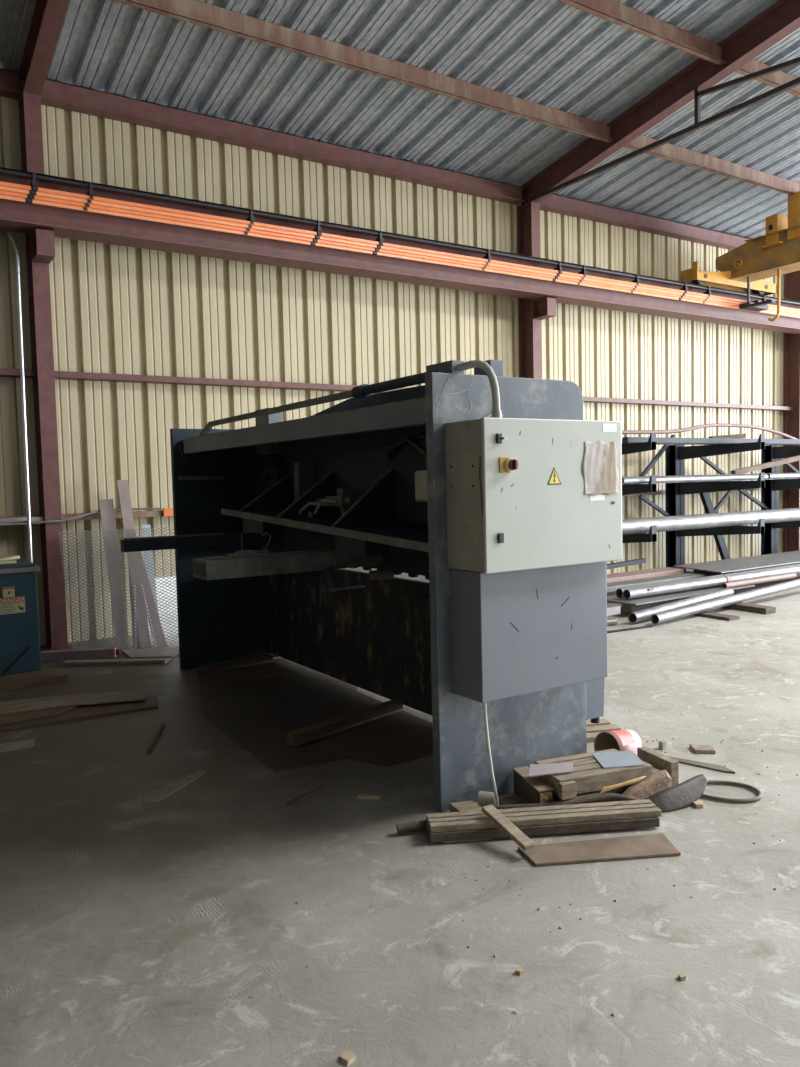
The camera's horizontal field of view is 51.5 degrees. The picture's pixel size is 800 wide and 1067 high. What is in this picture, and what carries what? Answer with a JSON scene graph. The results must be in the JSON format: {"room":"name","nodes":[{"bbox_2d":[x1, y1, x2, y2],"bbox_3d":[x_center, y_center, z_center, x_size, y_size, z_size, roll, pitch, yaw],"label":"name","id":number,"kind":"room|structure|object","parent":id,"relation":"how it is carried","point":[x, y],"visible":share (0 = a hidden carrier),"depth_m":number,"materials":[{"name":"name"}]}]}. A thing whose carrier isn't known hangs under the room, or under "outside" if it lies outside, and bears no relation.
{"room":"metal workshop","nodes":[
{"label":"metal workshop","id":0,"kind":"room"},
{"bbox_2d":[0,80,784,645],"bbox_3d":[1.745,-1.982,11.665,25.600,5.520,0.060,-4,4,-33],"label":"wall","id":1,"kind":"structure","parent":0,"point":[116,309],"depth_m":9.51,"materials":[{"name":"metal"}]},
{"bbox_2d":[0,368,34,377],"bbox_3d":[-6.244,-1.383,6.360,6.365,0.060,0.168,-4,4,-33],"label":"beam","id":2,"kind":"structure","parent":1,"relation":"attached to","point":[4,372],"depth_m":7.94,"materials":[{"name":"metal"}]},
{"bbox_2d":[0,515,41,517],"bbox_3d":[-6.210,0.024,6.449,6.365,0.060,0.168,-4,4,-33],"label":"beam","id":3,"kind":"structure","parent":1,"relation":"attached to","point":[31,515],"depth_m":8.01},
{"bbox_2d":[0,517,43,524],"bbox_3d":[-6.134,0.042,6.339,6.350,0.065,0.099,-4,4,-33],"label":"cable tray","id":4,"kind":"object","parent":3,"relation":"attached to","point":[24,518],"visible":0.7,"depth_m":7.90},
{"bbox_2d":[61,510,162,520],"bbox_3d":[-0.833,-0.326,9.929,6.156,0.060,0.168,-4,4,-33],"label":"beam","id":5,"kind":"structure","parent":1,"relation":"attached to","point":[156,513],"depth_m":8.50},
{"bbox_2d":[0,508,161,522],"bbox_3d":[-5.503,-0.025,6.693,7.240,0.110,0.172,-4,4,-33],"label":"cable","id":6,"kind":"object","parent":5,"relation":"attached to","point":[97,511],"visible":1,"depth_m":8.09,"materials":[{"name":"metal"}]},
{"bbox_2d":[54,371,404,392],"bbox_3d":[-0.867,-1.733,9.841,6.156,0.060,0.168,-4,4,-33],"label":"beam","id":7,"kind":"structure","parent":1,"relation":"attached to","point":[67,375],"depth_m":8.92,"materials":[{"name":"metal"}]},
{"bbox_2d":[583,397,792,410],"bbox_3d":[4.421,-2.077,13.264,6.154,0.060,0.168,-4,4,-33],"label":"rail","id":8,"kind":"object","parent":1,"relation":"attached to","point":[585,399],"depth_m":13.24,"materials":[{"name":"metal"}]},
{"bbox_2d":[622,488,760,495],"bbox_3d":[4.456,-0.671,13.352,6.154,0.060,0.168,-4,4,-33],"label":"rail","id":9,"kind":"object","parent":1,"relation":"attached to","point":[661,492],"depth_m":12.99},
{"bbox_2d":[0,569,799,1066],"bbox_3d":[8.422,1.110,5.530,100.000,0.200,80.000,-4,4,-33],"label":"floor","id":10,"kind":"structure","parent":0,"point":[160,915],"depth_m":3.08,"materials":[{"name":"concrete"}]},
{"bbox_2d":[0,739,34,751],"bbox_3d":[-2.564,1.310,4.937,0.732,0.008,0.179,-3,4,-28],"label":"strip","id":11,"kind":"object","parent":10,"relation":"on","point":[10,746],"visible":1,"depth_m":5.06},
{"bbox_2d":[0,666,68,691],"bbox_3d":[-3.454,1.193,6.782,1.239,0.052,1.169,-4,4,-33],"label":"board","id":12,"kind":"object","parent":10,"relation":"on","point":[8,682],"depth_m":6.67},
{"bbox_2d":[0,555,40,674],"bbox_3d":[-3.554,0.675,6.931,0.930,0.961,0.730,-4,4,-33],"label":"machine","id":13,"kind":"object","parent":12,"relation":"on","point":[19,620],"visible":1,"depth_m":6.83,"materials":[{"name":"teal paint"}]},
{"bbox_2d":[0,604,23,612],"bbox_3d":[-3.192,0.612,6.776,0.215,0.059,0.004,-4,4,-33],"label":"print","id":14,"kind":"object","parent":13,"relation":"attached to","point":[4,608],"depth_m":6.79,"materials":[{"name":"beige"}]},
{"bbox_2d":[18,88,69,649],"bbox_3d":[-3.396,-1.518,7.954,0.180,5.310,0.585,-4,4,-33],"label":"steel column","id":15,"kind":"structure","parent":10,"relation":"on","point":[40,244],"depth_m":8.00,"materials":[{"name":"metal"}]},
{"bbox_2d":[0,68,20,99],"bbox_3d":[-6.305,-4.106,6.181,6.365,0.209,0.170,-4,4,-33],"label":"strut","id":16,"kind":"object","parent":15,"relation":"on","point":[9,80],"visible":1,"depth_m":7.84,"materials":[{"name":"red paint"}]},
{"bbox_2d":[19,0,68,108],"bbox_3d":[1.191,-4.619,0.556,0.150,1.756,17.720,-4,4,-33],"label":"rafter","id":17,"kind":"object","parent":15,"relation":"on","point":[48,15],"visible":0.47,"depth_m":7.27,"materials":[{"name":"red paint"}]},
{"bbox_2d":[112,0,613,142],"bbox_3d":[-0.088,-4.665,8.341,6.286,0.205,0.120,-4,4,-33],"label":"beam","id":18,"kind":"structure","parent":17,"relation":"attached to","point":[196,12],"depth_m":8.13,"materials":[{"name":"wood"}]},
{"bbox_2d":[557,0,725,65],"bbox_3d":[0.751,-4.859,7.027,6.286,0.205,0.120,-4,4,-33],"label":"roof beam","id":19,"kind":"structure","parent":17,"relation":"attached to","point":[612,11],"depth_m":8.12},
{"bbox_2d":[41,79,524,204],"bbox_3d":[-0.928,-4.456,9.661,6.156,0.209,0.170,-4,4,-33],"label":"steel beam","id":20,"kind":"structure","parent":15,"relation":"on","point":[61,95],"depth_m":9.24,"materials":[{"name":"metal"}]},
{"bbox_2d":[0,695,157,731],"bbox_3d":[-2.446,1.258,5.638,1.569,0.018,0.444,-3,4,-24],"label":"board","id":21,"kind":"object","parent":10,"relation":"on","point":[93,710],"visible":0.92,"depth_m":5.74,"materials":[{"name":"wood"}]},
{"bbox_2d":[0,706,76,724],"bbox_3d":[-2.732,1.252,5.589,1.049,0.011,0.320,-4,4,-33],"label":"brown offcut","id":22,"kind":"object","parent":21,"relation":"on","point":[36,714],"visible":1,"depth_m":5.66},
{"bbox_2d":[0,690,145,713],"bbox_3d":[-2.644,1.219,5.868,1.603,0.014,0.357,-3,4,-20],"label":"board","id":23,"kind":"object","parent":22,"relation":"on","point":[6,707],"visible":1,"depth_m":5.94,"materials":[{"name":"brown wood"}]},
{"bbox_2d":[40,647,119,661],"bbox_3d":[-2.935,1.111,7.623,0.686,0.085,0.102,-2,4,-9],"label":"channel","id":24,"kind":"object","parent":10,"relation":"on","point":[107,652],"visible":0.91,"depth_m":7.58,"materials":[{"name":"red metal"}]},
{"bbox_2d":[99,499,127,648],"bbox_3d":[-2.831,0.386,8.233,0.145,1.450,0.487,-4,4,-33],"label":"bar","id":25,"kind":"object","parent":10,"relation":"on","point":[107,513],"visible":0.64,"depth_m":8.26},
{"bbox_2d":[63,658,170,665],"bbox_3d":[-2.526,1.144,7.381,0.945,0.030,0.111,-1,4,0],"label":"plank","id":26,"kind":"object","parent":10,"relation":"on","point":[141,660],"visible":1,"depth_m":7.33,"materials":[{"name":"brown wood"}]},
{"bbox_2d":[58,526,178,651],"bbox_3d":[-2.642,0.534,8.108,1.193,1.147,0.425,-4,4,-33],"label":"wire mesh panel","id":27,"kind":"object","parent":10,"relation":"on","point":[172,526],"visible":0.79,"depth_m":8.04,"materials":[{"name":"metal"}]},
{"bbox_2d":[117,480,150,647],"bbox_3d":[-2.660,0.283,8.277,0.110,1.640,0.582,-4,4,-33],"label":"bar","id":28,"kind":"object","parent":10,"relation":"on","point":[123,486],"visible":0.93,"depth_m":8.33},
{"bbox_2d":[128,564,139,647],"bbox_3d":[-2.634,0.710,8.186,0.110,0.800,0.288,-4,4,-33],"label":"strip","id":29,"kind":"object","parent":10,"relation":"on","point":[132,606],"visible":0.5,"depth_m":8.14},
{"bbox_2d":[142,525,157,637],"bbox_3d":[-2.578,0.488,8.575,0.090,1.150,0.263,-3,4,-28],"label":"strip","id":30,"kind":"object","parent":10,"relation":"on","point":[143,526],"visible":0.36,"depth_m":8.59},
{"bbox_2d":[122,645,178,658],"bbox_3d":[-2.265,1.119,7.760,0.586,0.018,0.516,-3,4,-24],"label":"board","id":31,"kind":"object","parent":10,"relation":"on","point":[165,651],"visible":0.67,"depth_m":7.74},
{"bbox_2d":[135,533,165,645],"bbox_3d":[-2.555,0.549,8.316,0.110,1.100,0.585,-5,5,-44],"label":"bar","id":32,"kind":"object","parent":10,"relation":"on","point":[140,557],"visible":0.36,"depth_m":8.26,"materials":[{"name":"metal"}]},
{"bbox_2d":[146,722,164,753],"bbox_3d":[-1.516,1.267,5.156,0.020,0.014,0.588,-2,4,-7],"label":"stick","id":33,"kind":"object","parent":10,"relation":"on","point":[162,725],"visible":1,"depth_m":5.11,"materials":[{"name":"brown wood"}]},
{"bbox_2d":[143,771,206,802],"bbox_3d":[-1.185,1.316,4.326,0.118,0.006,0.460,0,4,20],"label":"pale offcut","id":34,"kind":"object","parent":10,"relation":"on","point":[159,794],"visible":1,"depth_m":4.28,"materials":[{"name":"brown wood"}]},
{"bbox_2d":[287,786,323,805],"bbox_3d":[-0.470,1.308,4.138,0.018,0.011,0.260,1,4,34],"label":"stick","id":35,"kind":"object","parent":10,"relation":"on","point":[301,797],"visible":1,"depth_m":4.12,"materials":[{"name":"brown wood"}]},
{"bbox_2d":[197,658,432,772],"bbox_3d":[-0.785,1.202,5.987,1.450,0.006,2.710,-4,4,-33],"label":"sheet","id":36,"kind":"object","parent":10,"relation":"on","point":[258,714],"visible":0.62,"depth_m":5.73,"materials":[{"name":"metal"}]},
{"bbox_2d":[208,662,297,681],"bbox_3d":[-1.258,1.148,6.901,0.629,0.006,0.600,-3,4,-29],"label":"sheet","id":37,"kind":"object","parent":36,"relation":"on","point":[268,669],"visible":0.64,"depth_m":6.84,"materials":[{"name":"brown metal"}]},
{"bbox_2d":[200,654,272,673],"bbox_3d":[-1.389,1.108,7.076,0.635,0.055,0.120,-4,5,-40],"label":"board","id":38,"kind":"object","parent":37,"relation":"on","point":[262,658],"visible":1,"depth_m":7.02,"materials":[{"name":"brown wood"}]},
{"bbox_2d":[287,699,402,746],"bbox_3d":[-0.325,1.188,5.253,0.070,0.070,0.970,2,5,41],"label":"timber beam","id":39,"kind":"structure","parent":36,"relation":"on","point":[322,729],"depth_m":5.18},
{"bbox_2d":[305,723,432,765],"bbox_3d":[-0.082,1.243,4.959,0.742,0.005,0.741,1,4,28],"label":"sheet","id":40,"kind":"object","parent":36,"relation":"on","point":[382,744],"visible":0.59,"depth_m":4.91,"materials":[{"name":"wood"}]},
{"bbox_2d":[341,1051,354,1065],"bbox_3d":[-0.143,1.419,2.245,0.040,0.012,0.045,-4,4,-33],"label":"chip","id":41,"kind":"object","parent":10,"relation":"on","point":[348,1057],"visible":1,"depth_m":2.24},
{"bbox_2d":[120,359,621,811],"bbox_3d":[-0.526,0.135,5.443,1.730,2.190,4.166,-4,4,-33],"label":"machine","id":42,"kind":"object","parent":10,"relation":"on","point":[442,547],"visible":0.98,"depth_m":4.25,"materials":[{"name":"grey paint"}]},
{"bbox_2d":[499,457,509,472],"bbox_3d":[0.459,-0.301,3.638,0.060,0.070,0.006,-4,4,-33],"label":"switch plate","id":43,"kind":"object","parent":42,"relation":"attached to","point":[503,461],"depth_m":3.63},
{"bbox_2d":[508,459,518,469],"bbox_3d":[0.500,-0.301,3.620,0.048,0.048,0.029,-4,4,-33],"label":"switch","id":44,"kind":"object","parent":42,"relation":"attached to","point":[513,464],"depth_m":3.61,"materials":[{"name":"red plastic"}]},
{"bbox_2d":[396,820,426,833],"bbox_3d":[0.118,1.296,3.686,0.266,0.049,0.048,-2,4,-10],"label":"stick","id":45,"kind":"object","parent":10,"relation":"on","point":[415,826],"visible":0.57,"depth_m":3.66,"materials":[{"name":"brown wood"}]},
{"bbox_2d":[30,712,797,1016],"bbox_3d":[-0.127,1.319,3.854,4.990,0.008,3.992,-4,4,-33],"label":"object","id":46,"kind":"structure","parent":10,"relation":"on","point":[775,889],"depth_m":3.11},
{"bbox_2d":[449,801,481,812],"bbox_3d":[0.311,1.290,3.859,0.116,0.045,0.137,-3,4,-22],"label":"wedge","id":47,"kind":"object","parent":10,"relation":"on","point":[464,806],"visible":0.51,"depth_m":3.85,"materials":[{"name":"brown wood"}]},
{"bbox_2d":[478,791,495,806],"bbox_3d":[0.414,1.265,3.929,0.078,0.080,0.080,0,4,17],"label":"round tin","id":48,"kind":"object","parent":10,"relation":"on","point":[485,798],"visible":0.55,"depth_m":3.90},
{"bbox_2d":[498,796,529,804],"bbox_3d":[0.560,1.291,3.936,0.146,0.020,0.180,-2,4,-12],"label":"flat board","id":49,"kind":"object","parent":10,"relation":"on","point":[516,799],"visible":0.21,"depth_m":3.97,"materials":[{"name":"brown wood"}]},
{"bbox_2d":[513,766,553,803],"bbox_3d":[0.640,1.235,3.981,0.079,0.122,0.331,-2,4,-14],"label":"crumbling timber","id":50,"kind":"object","parent":10,"relation":"on","point":[534,790],"visible":0.7,"depth_m":3.94,"materials":[{"name":"brown wood"}]},
{"bbox_2d":[517,199,555,378],"bbox_3d":[1.894,-1.862,11.377,0.180,5.310,0.585,-4,4,-33],"label":"steel column","id":51,"kind":"structure","parent":10,"relation":"on","point":[531,312],"depth_m":11.37,"materials":[{"name":"metal"}]},
{"bbox_2d":[0,167,799,334],"bbox_3d":[1.998,-3.415,11.130,25.580,0.505,0.330,-4,4,-33],"label":"beam","id":52,"kind":"structure","parent":51,"relation":"on","point":[15,216],"depth_m":9.35,"materials":[{"name":"metal"}]},
{"bbox_2d":[8,232,32,562],"bbox_3d":[-3.549,-0.888,7.819,0.083,3.838,0.116,-4,4,-33],"label":"conduit","id":53,"kind":"object","parent":52,"relation":"attached to","point":[11,237],"visible":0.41,"depth_m":7.78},
{"bbox_2d":[0,170,799,317],"bbox_3d":[2.088,-3.468,10.974,25.412,0.244,0.115,-4,4,-33],"label":"rail","id":54,"kind":"object","parent":52,"relation":"attached to","point":[88,202],"visible":0.95,"depth_m":9.14,"materials":[{"name":"orange metal"}]},
{"bbox_2d":[681,191,799,321],"bbox_3d":[9.675,-3.801,6.410,2.090,1.772,16.500,-4,4,-33],"label":"crane","id":55,"kind":"object","parent":52,"relation":"on","point":[744,268],"visible":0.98,"depth_m":12.60,"materials":[{"name":"yellow paint"}]},
{"bbox_2d":[517,0,799,211],"bbox_3d":[6.480,-4.964,3.979,0.150,1.756,17.720,-4,4,-33],"label":"rafter","id":56,"kind":"object","parent":51,"relation":"on","point":[782,18],"visible":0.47,"depth_m":9.26,"materials":[{"name":"red paint"}]},
{"bbox_2d":[624,135,799,194],"bbox_3d":[5.201,-5.009,11.764,6.284,0.205,0.120,-4,4,-33],"label":"roof beam","id":57,"kind":"structure","parent":56,"relation":"attached to","point":[667,151],"depth_m":11.13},
{"bbox_2d":[735,59,799,97],"bbox_3d":[6.039,-5.203,10.450,6.284,0.205,0.120,-4,4,-33],"label":"roof beam","id":58,"kind":"structure","parent":56,"relation":"attached to","point":[778,78],"depth_m":9.17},
{"bbox_2d":[531,57,799,201],"bbox_3d":[3.839,-4.544,7.988,0.050,0.445,7.560,-4,4,-33],"label":"truss","id":59,"kind":"object","parent":51,"relation":"attached to","point":[698,124],"visible":1,"depth_m":8.87,"materials":[{"name":"brown metal"}]},
{"bbox_2d":[426,817,659,842],"bbox_3d":[0.631,1.286,3.662,1.022,0.040,0.125,-2,4,-6],"label":"lower slat","id":60,"kind":"object","parent":10,"relation":"on","point":[647,822],"visible":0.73,"depth_m":3.60,"materials":[{"name":"brown wood"}]},
{"bbox_2d":[426,799,660,832],"bbox_3d":[0.637,1.250,3.676,1.031,0.028,0.135,-2,4,-6],"label":"board","id":61,"kind":"object","parent":60,"relation":"on","point":[616,810],"visible":1,"depth_m":3.65,"materials":[{"name":"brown wood"}]},
{"bbox_2d":[482,805,534,850],"bbox_3d":[0.456,1.245,3.519,0.055,0.086,0.304,-3,4,-30],"label":"plank","id":62,"kind":"object","parent":61,"relation":"on","point":[490,811],"visible":1,"depth_m":3.50,"materials":[{"name":"brown wood"}]},
{"bbox_2d":[495,793,639,808],"bbox_3d":[0.783,1.237,3.803,0.703,0.068,0.080,-2,4,-4],"label":"strip","id":63,"kind":"object","parent":10,"relation":"on","point":[596,797],"visible":0.54,"depth_m":3.79,"materials":[{"name":"brown wood"}]},
{"bbox_2d":[559,780,576,799],"bbox_3d":[0.767,1.175,3.794,0.077,0.072,0.030,-3,4,-20],"label":"cube","id":64,"kind":"object","parent":63,"relation":"on","point":[567,790],"visible":1,"depth_m":3.78,"materials":[{"name":"brown wood"}]},
{"bbox_2d":[600,776,645,793],"bbox_3d":[1.041,1.174,3.865,0.254,0.050,0.026,-3,4,-18],"label":"wood splinter","id":65,"kind":"object","parent":63,"relation":"on","point":[604,789],"visible":1,"depth_m":3.85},
{"bbox_2d":[535,749,617,763],"bbox_3d":[0.902,1.191,4.200,0.471,0.130,0.050,-3,4,-21],"label":"batten","id":66,"kind":"object","parent":10,"relation":"on","point":[584,755],"visible":0.28,"depth_m":4.17,"materials":[{"name":"brown wood"}]},
{"bbox_2d":[551,784,633,802],"bbox_3d":[0.991,1.240,4.031,0.513,0.088,0.190,-3,4,-20],"label":"block","id":67,"kind":"object","parent":10,"relation":"on","point":[620,790],"visible":0.1,"depth_m":3.94,"materials":[{"name":"brown wood"}]},
{"bbox_2d":[539,757,651,795],"bbox_3d":[0.938,1.158,3.999,0.508,0.078,0.215,-3,4,-20],"label":"grooved timber","id":68,"kind":"object","parent":67,"relation":"on","point":[588,774],"visible":0.68,"depth_m":3.91,"materials":[{"name":"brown wood"}]},
{"bbox_2d":[529,762,572,776],"bbox_3d":[0.719,1.120,3.934,0.236,0.014,0.150,-1,4,0],"label":"metal offcut","id":69,"kind":"object","parent":68,"relation":"on","point":[550,768],"visible":1,"depth_m":3.93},
{"bbox_2d":[592,750,644,768],"bbox_3d":[1.071,1.107,4.066,0.232,0.006,0.210,-2,4,-8],"label":"metal offcut","id":70,"kind":"object","parent":68,"relation":"on","point":[618,759],"visible":1,"depth_m":4.05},
{"bbox_2d":[586,719,610,726],"bbox_3d":[1.088,1.195,5.157,0.440,0.028,0.085,-2,4,-12],"label":"batten","id":71,"kind":"object","parent":10,"relation":"on","point":[602,721],"visible":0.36,"depth_m":5.15,"materials":[{"name":"brown wood"}]},
{"bbox_2d":[518,833,680,866],"bbox_3d":[0.831,1.319,3.443,0.651,0.014,0.194,-2,4,-9],"label":"plate","id":72,"kind":"object","parent":10,"relation":"on","point":[649,845],"visible":1,"depth_m":3.43,"materials":[{"name":"wood"}]},
{"bbox_2d":[587,724,620,732],"bbox_3d":[1.128,1.202,5.041,0.422,0.028,0.085,-2,4,-11],"label":"batten","id":73,"kind":"object","parent":10,"relation":"on","point":[602,728],"visible":0.34,"depth_m":5.04,"materials":[{"name":"brown wood"}]},
{"bbox_2d":[607,618,617,625],"bbox_3d":[2.064,0.930,8.609,0.412,0.070,0.070,-3,4,-19],"label":"pipe","id":74,"kind":"object","parent":10,"relation":"on","point":[613,621],"visible":0.41,"depth_m":8.63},
{"bbox_2d":[607,603,619,615],"bbox_3d":[2.028,0.809,8.669,0.719,0.085,0.350,-4,4,-33],"label":"channel","id":75,"kind":"object","parent":74,"relation":"on","point":[612,608],"visible":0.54,"depth_m":8.64,"materials":[{"name":"metal"}]},
{"bbox_2d":[594,730,641,754],"bbox_3d":[1.200,1.153,4.525,0.223,0.178,0.178,-4,4,-33],"label":"bucket","id":76,"kind":"object","parent":10,"relation":"on","point":[620,740],"visible":0.73,"depth_m":4.52,"materials":[{"name":"plastic"}]},
{"bbox_2d":[607,625,652,632],"bbox_3d":[2.301,0.972,8.396,0.659,0.012,0.062,-3,4,-28],"label":"strip","id":77,"kind":"object","parent":10,"relation":"on","point":[650,626],"visible":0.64,"depth_m":8.37,"materials":[{"name":"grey metal"}]},
{"bbox_2d":[606,567,685,582],"bbox_3d":[2.922,0.604,10.660,2.009,0.170,0.327,-4,4,-35],"label":"red steel section","id":78,"kind":"object","parent":10,"relation":"on","point":[640,574],"visible":0.28,"depth_m":10.71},
{"bbox_2d":[623,770,671,799],"bbox_3d":[1.148,1.221,3.952,0.409,0.130,0.052,-4,4,-31],"label":"broken timber","id":79,"kind":"object","parent":10,"relation":"on","point":[661,780],"visible":0.48,"depth_m":3.97,"materials":[{"name":"brown wood"}]},
{"bbox_2d":[637,746,678,785],"bbox_3d":[1.323,1.192,4.260,0.050,0.120,0.265,-3,4,-22],"label":"side timber","id":80,"kind":"object","parent":10,"relation":"on","point":[659,761],"visible":0.59,"depth_m":4.21,"materials":[{"name":"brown wood"}]},
{"bbox_2d":[607,601,739,620],"bbox_3d":[3.001,0.858,9.752,0.170,0.034,2.203,-3,4,-30],"label":"bearer","id":81,"kind":"object","parent":10,"relation":"on","point":[713,615],"visible":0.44,"depth_m":8.93,"materials":[{"name":"brown wood"}]},
{"bbox_2d":[623,596,693,611],"bbox_3d":[2.972,0.784,9.449,1.150,0.075,0.120,-4,4,-34],"label":"packing timber","id":82,"kind":"object","parent":81,"relation":"on","point":[626,607],"visible":0.49,"depth_m":9.21,"materials":[{"name":"brown wood"}]},
{"bbox_2d":[645,774,707,811],"bbox_3d":[1.323,1.229,3.913,0.366,0.118,0.092,-3,4,-21],"label":"flap","id":83,"kind":"object","parent":10,"relation":"on","point":[682,795],"visible":0.85,"depth_m":3.90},
{"bbox_2d":[607,585,754,604],"bbox_3d":[3.360,0.699,9.900,2.300,0.015,0.630,-4,4,-33],"label":"sheet","id":84,"kind":"object","parent":10,"relation":"on","point":[695,592],"visible":0.5,"depth_m":9.53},
{"bbox_2d":[607,572,707,592],"bbox_3d":[2.995,0.613,10.244,2.272,0.062,0.280,-4,4,-34],"label":"pipes","id":85,"kind":"object","parent":84,"relation":"on","point":[613,586],"visible":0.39,"depth_m":10.25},
{"bbox_2d":[616,564,799,598],"bbox_3d":[4.289,0.556,10.496,4.282,0.125,0.225,-4,4,-34],"label":"pipes","id":86,"kind":"object","parent":84,"relation":"on","point":[716,580],"visible":0.87,"depth_m":9.94,"materials":[{"name":"metal"}]},
{"bbox_2d":[722,573,795,588],"bbox_3d":[4.547,0.593,10.452,1.500,0.070,0.070,-4,4,-34],"label":"bar","id":87,"kind":"object","parent":84,"relation":"on","point":[790,575],"visible":0.96,"depth_m":10.38,"materials":[{"name":"silver metal"}]},
{"bbox_2d":[668,756,734,773],"bbox_3d":[1.587,1.238,4.472,0.451,0.010,0.068,2,5,42],"label":"strip","id":88,"kind":"object","parent":10,"relation":"on","point":[719,768],"visible":0.71,"depth_m":4.42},
{"bbox_2d":[689,744,714,753],"bbox_3d":[1.705,1.216,4.676,0.120,0.022,0.107,-1,4,8],"label":"block","id":89,"kind":"object","parent":10,"relation":"on","point":[698,749],"visible":1,"depth_m":4.65,"materials":[{"name":"grey wood"}]},
{"bbox_2d":[621,433,799,572],"bbox_3d":[5.884,-0.499,13.115,7.250,2.179,1.600,-4,4,-33],"label":"rack","id":90,"kind":"object","parent":10,"relation":"on","point":[675,455],"visible":0.61,"depth_m":12.76,"materials":[{"name":"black metal"}]},
{"bbox_2d":[622,474,767,483],"bbox_3d":[4.093,-0.750,11.341,3.050,0.080,0.080,-4,4,-33],"label":"tube","id":91,"kind":"object","parent":90,"relation":"on","point":[634,480],"visible":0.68,"depth_m":11.21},
{"bbox_2d":[621,423,796,438],"bbox_3d":[4.601,-1.518,12.650,5.607,0.346,0.056,-4,4,-33],"label":"rod","id":92,"kind":"object","parent":90,"relation":"on","point":[712,424],"visible":0.8,"depth_m":12.65,"materials":[{"name":"metal"}]},
{"bbox_2d":[621,438,799,444],"bbox_3d":[6.563,-1.465,13.397,9.300,0.063,0.310,-4,4,-33],"label":"beam","id":93,"kind":"structure","parent":90,"relation":"on","point":[621,438],"depth_m":11.82,"materials":[{"name":"metal"}]},
{"bbox_2d":[708,433,745,437],"bbox_3d":[4.944,-1.454,12.518,0.571,0.105,0.100,-2,4,-12],"label":"stub","id":94,"kind":"object","parent":93,"relation":"on","point":[744,434],"visible":0.64,"depth_m":12.48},
{"bbox_2d":[622,508,799,534],"bbox_3d":[5.929,-0.283,12.653,7.900,0.200,0.200,-4,4,-33],"label":"pipe","id":95,"kind":"object","parent":90,"relation":"on","point":[697,521],"visible":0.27,"depth_m":11.48,"materials":[{"name":"metal"}]},
{"bbox_2d":[622,437,799,443],"bbox_3d":[6.461,-1.439,13.004,8.500,0.070,0.090,-4,4,-33],"label":"bar","id":96,"kind":"object","parent":90,"relation":"on","point":[624,439],"visible":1,"depth_m":11.54,"materials":[{"name":"grey metal"}]},
{"bbox_2d":[671,478,797,482],"bbox_3d":[4.855,-0.809,12.323,3.400,0.053,0.180,-4,4,-33],"label":"beam","id":97,"kind":"structure","parent":90,"relation":"on","point":[791,478],"depth_m":12.30,"materials":[{"name":"metal"}]},
{"bbox_2d":[731,455,799,473],"bbox_3d":[5.564,-1.038,12.403,1.372,0.309,0.100,-2,4,-16],"label":"metal bar","id":98,"kind":"object","parent":97,"relation":"on","point":[794,458],"visible":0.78,"depth_m":12.33,"materials":[{"name":"metal"}]},
{"bbox_2d":[767,473,799,478],"bbox_3d":[7.838,-1.000,13.777,5.800,0.080,0.080,-4,4,-33],"label":"tube","id":99,"kind":"object","parent":90,"relation":"on","point":[773,475],"visible":0.91,"depth_m":12.35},
{"bbox_2d":[699,492,730,559],"bbox_3d":[4.956,-0.053,12.980,0.656,1.402,0.102,-2,4,-16],"label":"beam","id":100,"kind":"structure","parent":10,"relation":"on","point":[705,497],"depth_m":12.96,"materials":[{"name":"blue metal"}]},
{"bbox_2d":[673,780,762,802],"bbox_3d":[1.557,1.256,4.076,0.415,0.023,0.264,1,4,36],"label":"cable loop","id":101,"kind":"object","parent":10,"relation":"on","point":[757,798],"visible":0.67,"depth_m":3.98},
{"bbox_2d":[651,579,799,623],"bbox_3d":[4.093,0.722,9.692,3.717,0.214,0.104,-4,5,-38],"label":"pipe","id":102,"kind":"object","parent":10,"relation":"on","point":[685,611],"visible":1,"depth_m":9.26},
{"bbox_2d":[721,602,775,613],"bbox_3d":[3.695,0.817,9.873,0.170,0.066,1.654,-3,4,-29],"label":"bearer","id":103,"kind":"object","parent":10,"relation":"on","point":[761,609],"visible":0.44,"depth_m":9.29,"materials":[{"name":"brown wood"}]},
{"bbox_2d":[628,588,733,622],"bbox_3d":[3.175,0.791,9.265,1.924,0.182,0.112,-4,5,-39],"label":"pipe","id":104,"kind":"object","parent":103,"relation":"on","point":[641,615],"visible":0.78,"depth_m":9.11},
{"bbox_2d":[784,270,799,551],"bbox_3d":[7.181,-2.206,14.800,0.180,5.310,0.585,-4,4,-33],"label":"steel column","id":105,"kind":"structure","parent":10,"relation":"on","point":[792,280],"depth_m":14.93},
{"bbox_2d":[540,194,749,249],"bbox_3d":[4.360,-4.800,13.084,6.154,0.209,0.170,-4,4,-33],"label":"strut","id":106,"kind":"object","parent":105,"relation":"on","point":[559,204],"visible":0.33,"depth_m":12.57,"materials":[{"name":"red paint"}]},
{"bbox_2d":[0,0,799,238],"bbox_3d":[6.508,-5.131,3.990,25.800,1.550,18.100,-4,4,-33],"label":"ceiling","id":107,"kind":"structure","parent":0,"point":[555,54],"depth_m":8.75,"materials":[{"name":"metal"}]},
{"bbox_3d":[6.856,0.579,12.246,0.289,0.090,2.209,-4,4,-33],"label":"bearer","id":108,"kind":"object","parent":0,"visible":0},
{"bbox_2d":[693,562,799,576],"bbox_3d":[6.807,0.382,12.837,6.724,0.210,0.743,-4,4,-35],"label":"stack","id":109,"kind":"object","parent":108,"relation":"on","point":[695,571],"visible":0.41,"depth_m":11.06,"materials":[{"name":"grey metal"}]},
{"bbox_2d":[673,550,799,572],"bbox_3d":[6.877,0.265,12.901,7.527,0.012,0.895,-4,4,-34],"label":"sheet","id":110,"kind":"object","parent":109,"relation":"on","point":[759,561],"visible":1,"depth_m":11.39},
{"bbox_2d":[606,558,645,569],"bbox_3d":[2.969,0.422,11.215,0.070,0.060,1.330,2,5,45],"label":"beam","id":111,"kind":"structure","parent":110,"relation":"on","point":[641,560],"depth_m":11.28,"materials":[{"name":"grey metal"}]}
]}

